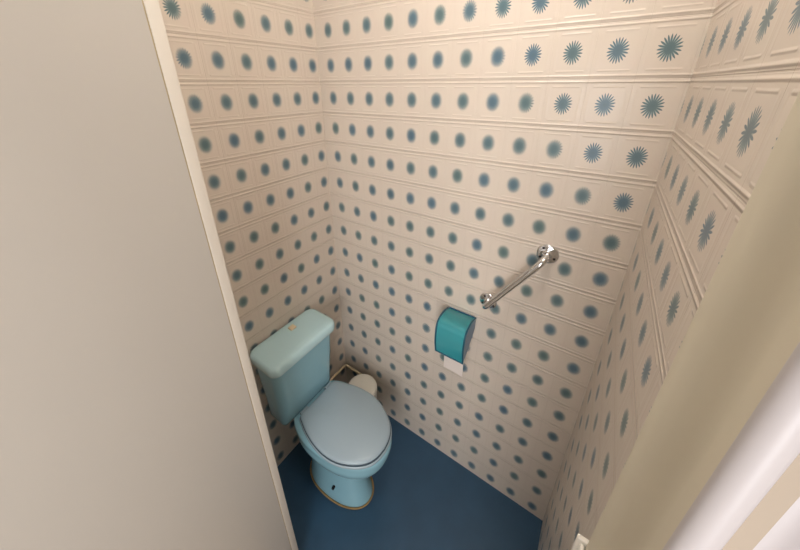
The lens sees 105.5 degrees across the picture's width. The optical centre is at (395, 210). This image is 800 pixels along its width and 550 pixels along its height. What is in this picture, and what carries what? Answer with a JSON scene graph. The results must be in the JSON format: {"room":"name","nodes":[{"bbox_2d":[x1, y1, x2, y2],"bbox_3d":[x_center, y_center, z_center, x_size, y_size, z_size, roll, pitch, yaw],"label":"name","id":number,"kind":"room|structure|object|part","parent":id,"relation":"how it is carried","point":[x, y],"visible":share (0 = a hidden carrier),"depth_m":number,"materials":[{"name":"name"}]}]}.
{"room":"toilet cubicle","nodes":[
{"label":"toilet cubicle","id":0,"kind":"room"},
{"bbox_2d":[158,0,347,466],"bbox_3d":[-0.602,0.065,1.255,0.065,2.785,0.858,14,27,31],"label":"wall","id":1,"kind":"structure","parent":0,"point":[247,71],"depth_m":1.22,"materials":[{"name":"tile"}]},
{"bbox_2d":[330,364,361,379],"bbox_3d":[-0.307,1.073,1.821,0.260,0.018,0.306,14,27,31],"label":"pipe","id":2,"kind":"object","parent":1,"relation":"attached to","point":[345,365],"visible":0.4,"depth_m":1.94,"materials":[{"name":"beige metal"}]},
{"bbox_2d":[277,414,542,549],"bbox_3d":[-0.036,1.510,1.483,1.243,0.065,0.800,14,27,31],"label":"floor","id":3,"kind":"structure","parent":0,"point":[423,498],"depth_m":1.49,"materials":[{"name":"blue plastic"}]},
{"bbox_2d":[250,309,391,509],"bbox_3d":[-0.296,1.012,1.478,0.595,0.864,0.384,14,27,31],"label":"toilet","id":4,"kind":"object","parent":3,"relation":"on","point":[346,432],"visible":1,"depth_m":1.42,"materials":[{"name":"blue ceramic"}]},
{"bbox_3d":[-0.470,0.602,1.424,0.191,0.051,0.369,14,27,31],"label":"cistern lid","id":5,"kind":"part","parent":4,"relation":"part of","materials":[{"name":"teal ceramic"}]},
{"bbox_3d":[-0.224,1.020,1.455,0.436,0.016,0.342,14,27,31],"label":"seat","id":6,"kind":"part","parent":4,"relation":"part of","materials":[{"name":"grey plastic"}]},
{"bbox_3d":[-0.224,0.989,1.442,0.422,0.039,0.331,14,27,31],"label":"seat lid","id":7,"kind":"part","parent":4,"relation":"part of","materials":[{"name":"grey plastic"}]},
{"bbox_2d":[349,374,376,398],"bbox_3d":[-0.193,1.163,1.824,0.172,0.317,0.172,14,27,31],"label":"bin","id":8,"kind":"object","parent":3,"relation":"on","point":[366,382],"visible":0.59,"depth_m":1.78,"materials":[{"name":"beige plastic"}]},
{"bbox_2d":[312,0,717,520],"bbox_3d":[0.198,0.055,1.269,1.373,2.785,0.065,14,27,31],"label":"wall","id":9,"kind":"structure","parent":0,"point":[464,139],"depth_m":1.11,"materials":[{"name":"tile"}]},
{"bbox_2d":[434,306,476,364],"bbox_3d":[0.254,0.527,1.300,0.131,0.176,0.130,14,27,31],"label":"paper holder","id":10,"kind":"object","parent":9,"relation":"attached to","point":[454,329],"visible":1,"depth_m":1.26,"materials":[{"name":"teal plastic"}]},
{"bbox_2d":[444,356,462,376],"bbox_3d":[0.260,0.588,1.326,0.116,0.226,0.091,14,27,31],"label":"toilet roll","id":11,"kind":"object","parent":10,"relation":"on","point":[450,364],"visible":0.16,"depth_m":1.31,"materials":[{"name":"paper"}]},
{"bbox_3d":[0.287,0.493,1.340,0.116,0.114,0.006,14,27,31],"label":"plate","id":12,"kind":"part","parent":10,"relation":"part of","materials":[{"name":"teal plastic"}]},
{"bbox_3d":[0.306,0.541,1.271,0.005,0.162,0.117,14,27,31],"label":"panel","id":13,"kind":"part","parent":10,"relation":"part of","materials":[{"name":"teal plastic"}]},
{"bbox_2d":[480,244,558,309],"bbox_3d":[0.426,0.265,1.103,0.243,0.343,0.067,14,27,31],"label":"grab bar","id":14,"kind":"object","parent":9,"relation":"attached to","point":[546,253],"visible":1,"depth_m":1.04,"materials":[{"name":"silver metal"}]},
{"bbox_2d":[538,0,799,549],"bbox_3d":[0.514,0.321,0.620,0.065,2.785,0.742,14,27,31],"label":"wall","id":15,"kind":"structure","parent":0,"point":[744,86],"depth_m":0.52,"materials":[{"name":"tile"}]},
{"bbox_3d":[0.703,0.567,0.024,1.094,2.785,0.116,14,27,31],"label":"wall","id":16,"kind":"structure","parent":0,"visible":0},
{"bbox_2d":[571,533,588,549],"bbox_3d":[0.243,0.467,0.393,0.036,0.112,0.016,14,27,31],"label":"bolt keeper","id":17,"kind":"object","parent":16,"relation":"attached to","point":[580,543],"visible":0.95,"depth_m":0.38,"materials":[{"name":"beige paint"}]},
{"bbox_2d":[585,91,799,549],"bbox_3d":[0.227,0.554,0.367,0.055,2.551,0.116,14,27,31],"label":"trim","id":18,"kind":"structure","parent":16,"relation":"attached to","point":[744,329],"depth_m":0.20,"materials":[{"name":"beige paint"}]},
{"bbox_2d":[662,342,799,549],"bbox_3d":[0.210,0.583,0.297,0.136,2.551,0.029,14,27,31],"label":"trim","id":19,"kind":"structure","parent":16,"relation":"attached to","point":[768,442],"depth_m":0.13,"materials":[{"name":"white paint"}]},
{"bbox_2d":[722,453,799,549],"bbox_3d":[0.182,0.571,0.327,0.014,2.551,0.002,14,27,31],"label":"trim","id":20,"kind":"structure","parent":16,"relation":"attached to","point":[784,493],"depth_m":0.15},
{"bbox_3d":[-0.455,0.382,0.793,0.018,2.551,0.113,14,27,31],"label":"trim","id":21,"kind":"structure","parent":0,"visible":0},
{"bbox_2d":[0,0,297,549],"bbox_3d":[-0.652,0.490,0.535,0.041,2.525,0.807,14,27,31],"label":"door","id":22,"kind":"structure","parent":21,"relation":"attached to","point":[132,417],"depth_m":0.56,"materials":[{"name":"beige paint"}]}
]}

